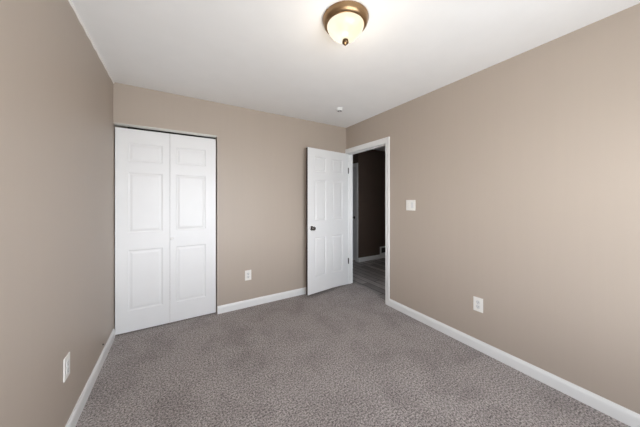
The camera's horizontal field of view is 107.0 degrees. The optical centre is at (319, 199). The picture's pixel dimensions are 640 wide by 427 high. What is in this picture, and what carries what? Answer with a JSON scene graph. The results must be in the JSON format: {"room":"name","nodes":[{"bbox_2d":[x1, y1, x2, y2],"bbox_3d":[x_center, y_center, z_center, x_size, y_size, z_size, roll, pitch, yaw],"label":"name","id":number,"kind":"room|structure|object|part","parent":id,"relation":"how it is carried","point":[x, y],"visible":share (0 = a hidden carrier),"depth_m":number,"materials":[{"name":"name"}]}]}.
{"room":"empty bedroom","nodes":[
{"label":"empty bedroom","id":0,"kind":"room"},
{"bbox_2d":[0,0,126,426],"bbox_3d":[-1.226,0.119,0.915,0.115,2.490,4.566,0,0,-31],"label":"wall","id":1,"kind":"structure","parent":0,"point":[57,127],"depth_m":1.15,"materials":[{"name":"beige paint"}]},
{"bbox_2d":[63,352,69,381],"bbox_3d":[-1.383,0.911,1.294,0.009,0.122,0.077,0,0,-31],"label":"wall outlet","id":2,"kind":"object","parent":1,"relation":"attached to","point":[66,362],"visible":1,"depth_m":1.28,"materials":[{"name":"beige plastic"}]},
{"bbox_2d":[65,329,114,426],"bbox_3d":[-1.006,1.270,0.677,0.014,0.088,3.701,0,0,-31],"label":"baseboard","id":3,"kind":"structure","parent":1,"relation":"attached to","point":[78,408],"depth_m":1.60,"materials":[{"name":"white wood"}]},
{"bbox_2d":[68,0,113,83],"bbox_3d":[-1.008,-1.112,0.676,0.010,0.027,3.701,0,0,-31],"label":"trim","id":4,"kind":"structure","parent":1,"relation":"attached to","point":[70,1],"depth_m":1.61,"materials":[{"name":"white paint"}]},
{"bbox_2d":[127,127,215,138],"bbox_3d":[-1.666,0.119,2.976,1.267,2.490,0.685,0,0,-31],"label":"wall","id":5,"kind":"structure","parent":0,"point":[127,127],"depth_m":3.12,"materials":[{"name":"beige paint"}]},
{"bbox_2d":[113,82,345,311],"bbox_3d":[-0.811,0.119,3.026,2.782,2.490,0.115,0,0,-31],"label":"wall","id":6,"kind":"structure","parent":0,"point":[261,156],"depth_m":2.94,"materials":[{"name":"beige paint"}]},
{"bbox_2d":[113,122,216,137],"bbox_3d":[-1.595,-0.737,2.520,0.915,0.013,0.056,0,0,-31],"label":"door track","id":7,"kind":"object","parent":6,"relation":"attached to","point":[115,123],"visible":1,"depth_m":2.49,"materials":[{"name":"metal"}]},
{"bbox_2d":[115,127,215,334],"bbox_3d":[-1.591,0.299,2.510,0.895,2.006,0.063,0,0,-31],"label":"door","id":8,"kind":"structure","parent":7,"relation":"hanging from","point":[165,183],"depth_m":2.48,"materials":[{"name":"white wood"}]},
{"bbox_2d":[245,270,250,280],"bbox_3d":[-0.883,0.925,2.910,0.077,0.122,0.009,0,0,-31],"label":"wall outlet","id":9,"kind":"object","parent":6,"relation":"attached to","point":[247,272],"visible":1,"depth_m":2.91,"materials":[{"name":"beige plastic"}]},
{"bbox_2d":[217,283,346,313],"bbox_3d":[-0.384,1.270,3.209,1.863,0.088,0.014,0,0,-31],"label":"baseboard","id":10,"kind":"structure","parent":6,"relation":"attached to","point":[283,295],"depth_m":2.98,"materials":[{"name":"white wood"}]},
{"bbox_2d":[306,147,348,294],"bbox_3d":[0.143,0.284,3.436,0.820,1.986,0.167,0,0,-39],"label":"door","id":11,"kind":"structure","parent":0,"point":[327,260],"depth_m":3.37,"materials":[{"name":"white wood"}]},
{"bbox_2d":[75,258,629,426],"bbox_3d":[0.799,1.344,3.202,5.717,0.060,6.150,0,0,-31],"label":"floor","id":12,"kind":"structure","parent":0,"point":[340,356],"depth_m":1.76,"materials":[{"name":"grey carpet"}]},
{"bbox_2d":[353,154,356,163],"bbox_3d":[0.465,0.124,5.753,0.115,2.500,1.440,0,0,-31],"label":"wall","id":13,"kind":"structure","parent":0,"point":[354,155],"depth_m":5.17,"materials":[{"name":"brown paint"}]},
{"bbox_2d":[353,168,354,259],"bbox_3d":[0.564,0.304,5.487,0.101,2.020,0.818,0,0,-31],"label":"door frame","id":14,"kind":"structure","parent":13,"relation":"in","point":[353,168],"depth_m":5.20,"materials":[{"name":"wood"}]},
{"bbox_2d":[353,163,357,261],"bbox_3d":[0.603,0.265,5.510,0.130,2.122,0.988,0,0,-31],"label":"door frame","id":15,"kind":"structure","parent":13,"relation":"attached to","point":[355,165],"depth_m":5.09,"materials":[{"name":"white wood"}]},
{"bbox_2d":[71,0,639,150],"bbox_3d":[0.779,-1.176,3.123,5.832,0.100,6.265,0,0,-31],"label":"ceiling","id":16,"kind":"structure","parent":0,"point":[279,57],"depth_m":1.74,"materials":[{"name":"white paint"}]},
{"bbox_2d":[336,107,343,111],"bbox_3d":[0.243,-1.111,2.924,0.100,0.030,0.100,0,0,-31],"label":"smoke detector","id":17,"kind":"object","parent":16,"relation":"attached to","point":[339,109],"visible":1,"depth_m":2.90,"materials":[{"name":"grey plastic"}]},
{"bbox_2d":[322,0,368,45],"bbox_3d":[0.158,-1.043,1.474,0.286,0.166,0.286,0,0,-31],"label":"ceiling light","id":18,"kind":"object","parent":16,"relation":"attached to","point":[344,21],"visible":1,"depth_m":1.40,"materials":[{"name":"white glass"}]},
{"bbox_3d":[0.158,-1.039,1.474,0.228,0.088,0.228,0,0,-31],"label":"lamp shade","id":19,"kind":"part","parent":18,"relation":"part of","materials":[{"name":"white glass"}]},
{"bbox_2d":[357,150,384,257],"bbox_3d":[1.608,0.124,5.568,1.880,2.500,0.060,0,0,-31],"label":"wall","id":20,"kind":"structure","parent":0,"point":[371,163],"depth_m":5.25,"materials":[{"name":"brown paint"}]},
{"bbox_2d":[358,254,384,261],"bbox_3d":[1.627,1.282,5.537,1.880,0.088,0.014,0,0,-31],"label":"baseboard","id":21,"kind":"structure","parent":20,"relation":"attached to","point":[379,256],"depth_m":5.23,"materials":[{"name":"white wood"}]},
{"bbox_2d":[380,246,384,253],"bbox_3d":[1.458,1.149,5.431,0.220,0.170,0.020,0,0,-31],"label":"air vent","id":22,"kind":"object","parent":20,"relation":"in","point":[382,249],"visible":0.62,"depth_m":5.42,"materials":[{"name":"white metal"}]},
{"bbox_2d":[346,3,639,413],"bbox_3d":[1.417,0.119,2.144,0.115,2.490,3.931,0,0,-31],"label":"wall","id":23,"kind":"structure","parent":0,"point":[521,172],"depth_m":1.74,"materials":[{"name":"beige paint"}]},
{"bbox_2d":[345,137,389,305],"bbox_3d":[0.679,0.273,3.347,0.133,2.122,0.889,0,0,-31],"label":"door frame","id":24,"kind":"structure","parent":23,"relation":"attached to","point":[386,140],"depth_m":3.11,"materials":[{"name":"white wood"}]},
{"bbox_2d":[406,200,414,210],"bbox_3d":[1.023,0.059,2.673,0.010,0.118,0.122,0,0,-31],"label":"light switch","id":25,"kind":"object","parent":23,"relation":"attached to","point":[410,204],"visible":1,"depth_m":2.67,"materials":[{"name":"beige plastic"}]},
{"bbox_2d":[473,296,482,312],"bbox_3d":[1.386,0.916,2.075,0.009,0.122,0.077,0,0,-31],"label":"wall outlet","id":26,"kind":"object","parent":23,"relation":"attached to","point":[477,302],"visible":1,"depth_m":2.07,"materials":[{"name":"beige plastic"}]},
{"bbox_2d":[389,299,639,426],"bbox_3d":[1.591,1.270,1.732,0.014,0.088,2.815,0,0,-31],"label":"baseboard","id":27,"kind":"structure","parent":23,"relation":"attached to","point":[622,414],"depth_m":1.73,"materials":[{"name":"white wood"}]}
]}

